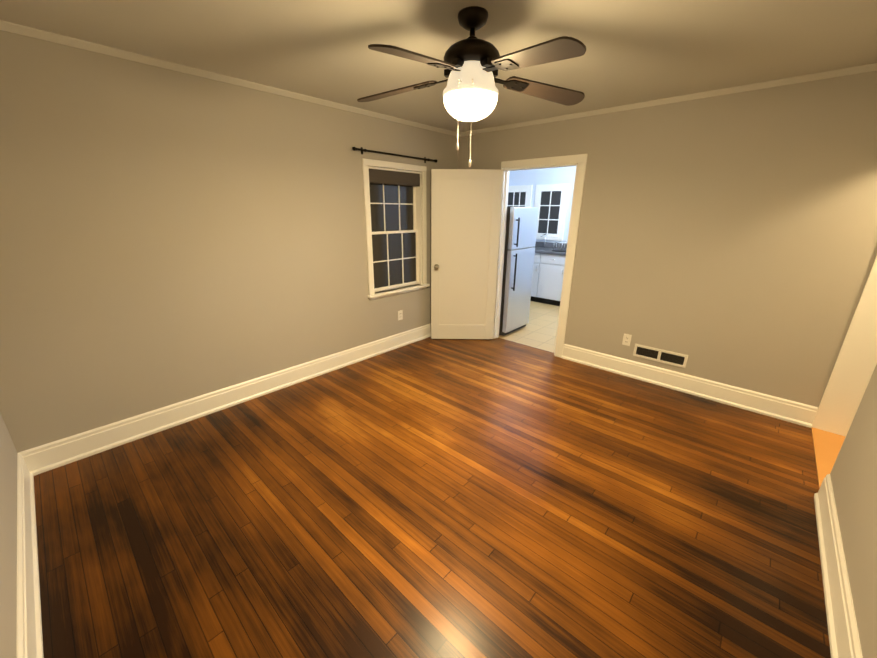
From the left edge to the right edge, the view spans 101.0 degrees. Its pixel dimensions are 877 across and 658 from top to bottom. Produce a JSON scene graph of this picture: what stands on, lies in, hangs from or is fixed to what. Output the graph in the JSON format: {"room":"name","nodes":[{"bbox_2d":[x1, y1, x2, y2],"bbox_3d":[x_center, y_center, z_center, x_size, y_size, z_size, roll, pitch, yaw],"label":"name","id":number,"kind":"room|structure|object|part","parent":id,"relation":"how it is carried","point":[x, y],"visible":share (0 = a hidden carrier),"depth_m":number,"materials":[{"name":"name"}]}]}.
{"room":"empty dining room","nodes":[
{"label":"empty dining room","id":0,"kind":"room"},
{"bbox_2d":[0,413,16,657],"bbox_3d":[-1.234,0.149,0.644,3.614,2.450,0.140,16,24,40],"label":"wall","id":1,"kind":"structure","parent":0,"point":[8,550],"depth_m":1.48,"materials":[{"name":"paint"}]},
{"bbox_2d":[17,451,43,657],"bbox_3d":[-1.176,1.216,1.049,3.584,0.170,0.026,16,24,40],"label":"baseboard","id":2,"kind":"structure","parent":1,"relation":"attached to","point":[29,621],"depth_m":1.56,"materials":[{"name":"white wood"}]},
{"bbox_2d":[0,30,457,452],"bbox_3d":[-1.245,-0.721,3.282,0.140,2.450,4.236,16,24,40],"label":"wall","id":3,"kind":"structure","parent":0,"point":[168,237],"depth_m":2.49,"materials":[{"name":"paint"}]},
{"bbox_2d":[25,323,430,474],"bbox_3d":[-1.146,0.364,3.635,0.026,0.170,4.096,16,24,40],"label":"baseboard","id":4,"kind":"structure","parent":3,"relation":"attached to","point":[52,455],"depth_m":2.84,"materials":[{"name":"white wood"}]},
{"bbox_2d":[0,20,459,136],"bbox_3d":[-1.124,-1.864,2.898,0.035,0.035,4.096,16,24,40],"label":"crown molding","id":5,"kind":"structure","parent":3,"relation":"attached to","point":[57,38],"depth_m":2.34,"materials":[{"name":"grey paint"}]},
{"bbox_2d":[352,147,437,162],"bbox_3d":[-0.415,-1.784,3.720,0.072,0.060,1.140,16,24,40],"label":"curtain rod","id":6,"kind":"object","parent":3,"relation":"attached to","point":[373,151],"visible":1,"depth_m":3.63,"materials":[{"name":"black metal"}]},
{"bbox_2d":[362,158,428,299],"bbox_3d":[-0.481,-1.080,4.010,0.190,1.389,0.910,16,24,40],"label":"window","id":7,"kind":"structure","parent":3,"relation":"in","point":[395,215],"depth_m":4.01,"materials":[{"name":"white wood"}]},
{"bbox_2d":[398,310,402,320],"bbox_3d":[-0.452,-0.162,4.277,0.008,0.116,0.072,16,24,40],"label":"electrical outlet","id":8,"kind":"object","parent":3,"relation":"attached to","point":[400,314],"visible":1,"depth_m":4.28,"materials":[{"name":"white plastic"}]},
{"bbox_2d":[0,0,876,132],"bbox_3d":[0.631,-1.408,1.341,5.094,0.100,4.336,16,24,40],"label":"ceiling","id":9,"kind":"structure","parent":0,"point":[638,51],"depth_m":1.95,"materials":[{"name":"grey paint"}]},
{"bbox_2d":[357,6,585,166],"bbox_3d":[0.139,-1.143,1.762,1.215,0.673,1.186,16,24,40],"label":"ceiling fan","id":10,"kind":"object","parent":9,"relation":"hanging from","point":[472,63],"visible":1,"depth_m":1.68,"materials":[{"name":"brown wood"}]},
{"bbox_3d":[0.159,-1.103,1.816,0.268,0.103,0.268,16,24,40],"label":"light globe","id":11,"kind":"part","parent":10,"relation":"part of","materials":[{"name":"white glass"}]},
{"bbox_2d":[34,301,844,657],"bbox_3d":[1.017,0.540,3.579,6.254,0.106,7.126,16,24,40],"label":"floor","id":12,"kind":"structure","parent":0,"point":[428,497],"depth_m":1.92,"materials":[{"name":"brown wood"}]},
{"bbox_2d":[499,207,538,335],"bbox_3d":[0.854,-0.792,4.879,0.721,1.620,0.600,16,24,40],"label":"fridge","id":13,"kind":"object","parent":12,"relation":"on","point":[520,237],"visible":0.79,"depth_m":4.61,"materials":[{"name":"silver metal"}]},
{"bbox_2d":[530,254,541,301],"bbox_3d":[1.792,-1.011,6.751,0.478,0.880,0.611,16,24,40],"label":"base cabinet","id":14,"kind":"object","parent":12,"relation":"on","point":[537,257],"depth_m":6.42,"materials":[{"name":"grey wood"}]},
{"bbox_2d":[538,254,565,305],"bbox_3d":[2.146,-0.908,6.447,0.478,0.880,0.611,16,24,40],"label":"base cabinet","id":15,"kind":"object","parent":12,"relation":"on","point":[548,270],"depth_m":6.23,"materials":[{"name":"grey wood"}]},
{"bbox_2d":[535,246,565,253],"bbox_3d":[1.792,-1.444,6.596,2.400,0.040,0.635,16,24,40],"label":"countertop","id":16,"kind":"structure","parent":15,"relation":"on","point":[538,249],"depth_m":6.24,"materials":[{"name":"grey stone"}]},
{"bbox_2d":[509,166,575,242],"bbox_3d":[0.783,-1.069,4.390,4.180,2.450,0.012,16,24,40],"label":"wall","id":17,"kind":"structure","parent":0,"point":[559,175],"depth_m":3.85,"materials":[{"name":"white paint"}]},
{"bbox_2d":[507,185,532,206],"bbox_3d":[1.503,-2.275,7.047,0.620,0.970,0.030,16,24,40],"label":"kitchen window","id":18,"kind":"structure","parent":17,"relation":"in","point":[520,196],"depth_m":6.91,"materials":[{"name":"white wood"}]},
{"bbox_2d":[535,242,566,249],"bbox_3d":[1.999,-1.581,6.790,2.400,0.100,0.020,16,24,40],"label":"backsplash","id":19,"kind":"structure","parent":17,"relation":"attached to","point":[556,245],"depth_m":6.64,"materials":[{"name":"grey tile"}]},
{"bbox_2d":[534,183,568,240],"bbox_3d":[2.021,-2.124,6.601,0.620,0.970,0.030,16,24,40],"label":"kitchen window","id":20,"kind":"structure","parent":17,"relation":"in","point":[551,202],"depth_m":6.57,"materials":[{"name":"white wood"}]},
{"bbox_2d":[458,71,876,406],"bbox_3d":[1.994,-0.692,3.276,4.954,2.450,0.100,16,24,40],"label":"wall","id":21,"kind":"structure","parent":0,"point":[729,239],"depth_m":2.90,"materials":[{"name":"paint"}]},
{"bbox_2d":[431,169,502,338],"bbox_3d":[0.315,-0.825,4.331,0.806,1.997,0.175,1,18,0],"label":"door","id":22,"kind":"structure","parent":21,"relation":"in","point":[465,215],"depth_m":4.29,"materials":[{"name":"painted wood"},{"name":"nickel"}]},
{"bbox_2d":[493,154,587,357],"bbox_3d":[1.073,-0.798,4.127,1.020,2.105,0.148,16,24,40],"label":"door frame","id":23,"kind":"structure","parent":21,"relation":"attached to","point":[549,162],"depth_m":3.86,"materials":[{"name":"white wood"}]},
{"bbox_2d":[622,334,631,345],"bbox_3d":[1.864,0.107,3.580,0.072,0.116,0.008,16,24,40],"label":"electrical outlet","id":24,"kind":"object","parent":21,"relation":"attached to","point":[626,339],"visible":1,"depth_m":3.58,"materials":[{"name":"white plastic"}]},
{"bbox_2d":[633,344,687,367],"bbox_3d":[2.086,0.251,3.415,0.440,0.125,0.008,16,24,40],"label":"air vent","id":25,"kind":"object","parent":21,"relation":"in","point":[663,356],"visible":1,"depth_m":3.40,"materials":[{"name":"white metal"}]},
{"bbox_2d":[460,63,876,136],"bbox_3d":[1.572,-1.936,3.183,3.510,0.035,0.035,16,24,40],"label":"crown molding","id":26,"kind":"structure","parent":21,"relation":"attached to","point":[870,67],"depth_m":2.79,"materials":[{"name":"grey paint"}]},
{"bbox_2d":[562,344,817,427],"bbox_3d":[2.142,0.464,3.417,2.014,0.170,0.026,16,24,40],"label":"baseboard","id":27,"kind":"structure","parent":21,"relation":"attached to","point":[798,413],"depth_m":3.24,"materials":[{"name":"white wood"}]},
{"bbox_2d":[830,364,876,657],"bbox_3d":[1.532,0.091,0.891,0.140,2.450,4.236,16,24,40],"label":"wall","id":28,"kind":"structure","parent":0,"point":[853,474],"depth_m":1.56,"materials":[{"name":"paint"}]},
{"bbox_2d":[814,474,862,657],"bbox_3d":[1.183,1.249,1.008,0.026,0.170,3.066,16,24,40],"label":"baseboard","id":29,"kind":"structure","parent":28,"relation":"attached to","point":[841,619],"depth_m":1.53,"materials":[{"name":"white wood"}]},
{"bbox_2d":[811,256,876,468],"bbox_3d":[2.716,-0.041,2.015,0.399,2.015,1.000,16,24,40],"label":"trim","id":30,"kind":"structure","parent":28,"relation":"attached to","point":[851,374],"depth_m":2.58,"materials":[{"name":"white"}]}
]}

